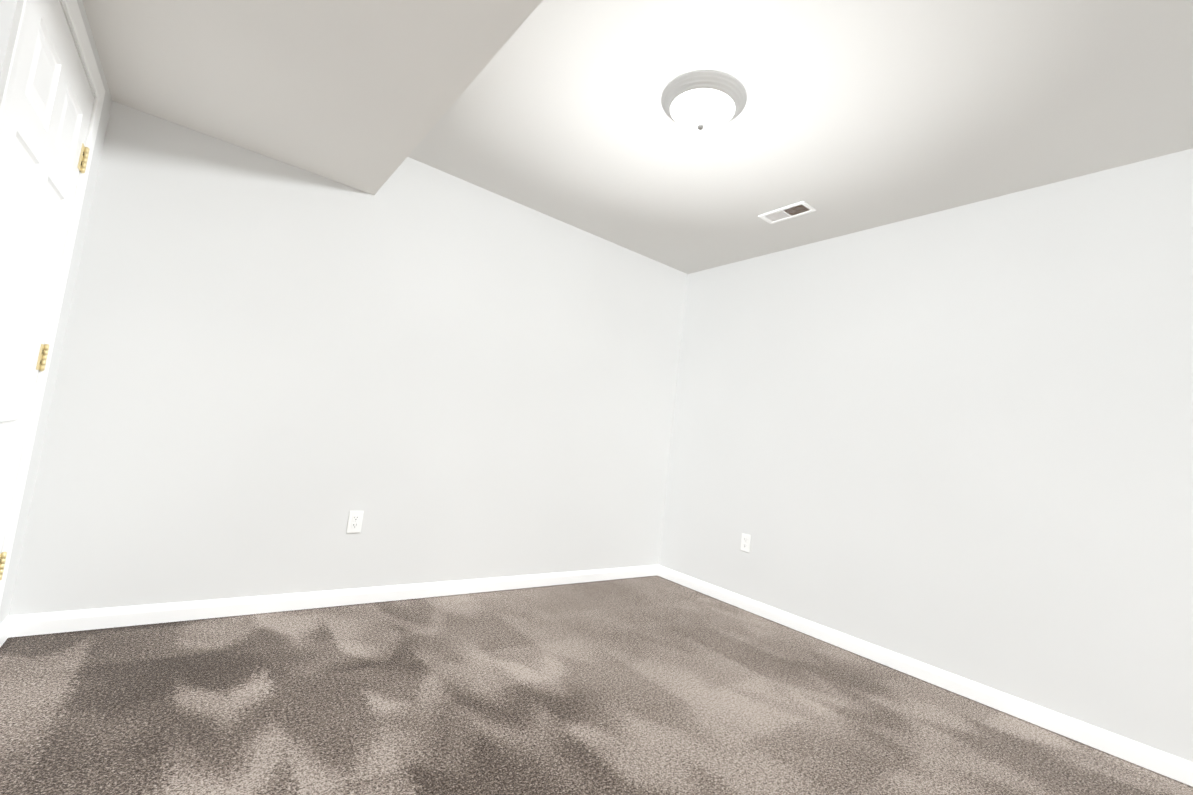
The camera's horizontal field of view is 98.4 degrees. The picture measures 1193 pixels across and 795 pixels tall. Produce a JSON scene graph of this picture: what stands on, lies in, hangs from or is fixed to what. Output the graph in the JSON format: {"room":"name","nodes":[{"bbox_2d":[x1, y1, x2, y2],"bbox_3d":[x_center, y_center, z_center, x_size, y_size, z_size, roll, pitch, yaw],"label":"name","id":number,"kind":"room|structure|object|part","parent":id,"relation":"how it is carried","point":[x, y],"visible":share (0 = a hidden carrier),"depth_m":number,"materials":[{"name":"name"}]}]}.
{"room":"empty basement room","nodes":[
{"label":"empty basement room","id":0,"kind":"room"},
{"bbox_2d":[0,0,111,623],"bbox_3d":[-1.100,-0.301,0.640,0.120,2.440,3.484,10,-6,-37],"label":"door casing","id":1,"kind":"structure","parent":0,"point":[7,9],"depth_m":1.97,"materials":[{"name":"paint"}]},
{"bbox_2d":[0,0,93,579],"bbox_3d":[-1.704,-0.098,1.505,0.106,2.020,0.822,10,-6,-37],"label":"door","id":2,"kind":"structure","parent":1,"relation":"in","point":[46,123],"depth_m":1.55,"materials":[{"name":"paint"}]},
{"bbox_3d":[-2.038,0.575,1.739,0.046,0.098,0.047,10,-6,-37],"label":"door hinge","id":3,"kind":"part","parent":2,"relation":"part of","materials":[{"name":"gold metal"}]},
{"bbox_3d":[-1.957,-0.143,1.799,0.046,0.098,0.047,10,-6,-37],"label":"door hinge","id":4,"kind":"part","parent":2,"relation":"part of","materials":[{"name":"gold metal"}]},
{"bbox_3d":[-1.874,-0.870,1.860,0.046,0.098,0.047,10,-6,-37],"label":"door hinge","id":5,"kind":"part","parent":2,"relation":"part of","materials":[{"name":"gold metal"}]},
{"bbox_2d":[82,0,542,194],"bbox_3d":[-0.523,-1.290,1.079,1.039,0.278,3.484,10,-6,-37],"label":"ceiling","id":6,"kind":"structure","parent":0,"point":[363,95],"depth_m":1.80,"materials":[{"name":"paint"}]},
{"bbox_2d":[8,101,687,615],"bbox_3d":[-0.786,-0.055,3.155,3.717,2.440,0.120,10,-6,-37],"label":"wall","id":7,"kind":"structure","parent":0,"point":[272,373],"depth_m":2.64,"materials":[{"name":"paint"}]},
{"bbox_2d":[0,565,659,644],"bbox_3d":[-0.889,1.112,2.996,3.450,0.079,0.014,10,-6,-37],"label":"baseboard","id":8,"kind":"structure","parent":7,"relation":"attached to","point":[100,618],"depth_m":2.48,"materials":[{"name":"paint"}]},
{"bbox_2d":[346,511,363,532],"bbox_3d":[-1.268,0.654,2.706,0.070,0.114,0.008,10,-6,-37],"label":"outlet","id":9,"kind":"object","parent":7,"relation":"attached to","point":[355,519],"visible":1,"depth_m":2.70,"materials":[{"name":"white plastic"}]},
{"bbox_2d":[0,576,1192,794],"bbox_3d":[0.168,1.208,1.620,3.717,0.100,3.724,10,-6,-37],"label":"floor","id":10,"kind":"structure","parent":0,"point":[646,686],"depth_m":1.86,"materials":[{"name":"carpet"}]},
{"bbox_2d":[408,0,1192,273],"bbox_3d":[0.455,-1.307,1.831,3.717,0.100,3.724,10,-6,-37],"label":"ceiling","id":11,"kind":"structure","parent":0,"point":[853,116],"depth_m":2.12,"materials":[{"name":"paint"}]},
{"bbox_2d":[661,70,746,131],"bbox_3d":[0.435,-1.168,2.129,0.349,0.130,0.349,10,-6,-37],"label":"lamp","id":12,"kind":"object","parent":11,"relation":"attached to","point":[702,100],"visible":1,"depth_m":2.05,"materials":[{"name":"white glass"}]},
{"bbox_3d":[0.434,-1.158,2.128,0.268,0.074,0.268,10,-6,-37],"label":"lamp shade","id":13,"kind":"part","parent":12,"relation":"part of","materials":[{"name":"white glass"}]},
{"bbox_2d":[758,201,815,223],"bbox_3d":[1.113,-1.078,3.018,0.137,0.008,0.296,10,-6,-37],"label":"ceiling vent","id":14,"kind":"object","parent":11,"relation":"in","point":[786,213],"visible":1,"depth_m":3.01,"materials":[{"name":"white metal"}]},
{"bbox_2d":[658,148,1192,761],"bbox_3d":[1.760,0.203,2.763,0.120,2.440,3.604,10,-6,-37],"label":"wall","id":15,"kind":"structure","parent":0,"point":[958,440],"depth_m":2.52,"materials":[{"name":"paint"}]},
{"bbox_2d":[741,533,750,552],"bbox_3d":[1.002,0.977,3.464,0.008,0.114,0.070,10,-6,-37],"label":"outlet","id":16,"kind":"object","parent":15,"relation":"attached to","point":[745,542],"visible":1,"depth_m":3.46,"materials":[{"name":"white plastic"}]},
{"bbox_2d":[656,565,1192,786],"bbox_3d":[1.538,1.362,2.673,0.013,0.079,3.484,10,-6,-37],"label":"baseboard","id":17,"kind":"structure","parent":15,"relation":"attached to","point":[1022,709],"depth_m":2.39,"materials":[{"name":"paint"}]}
]}

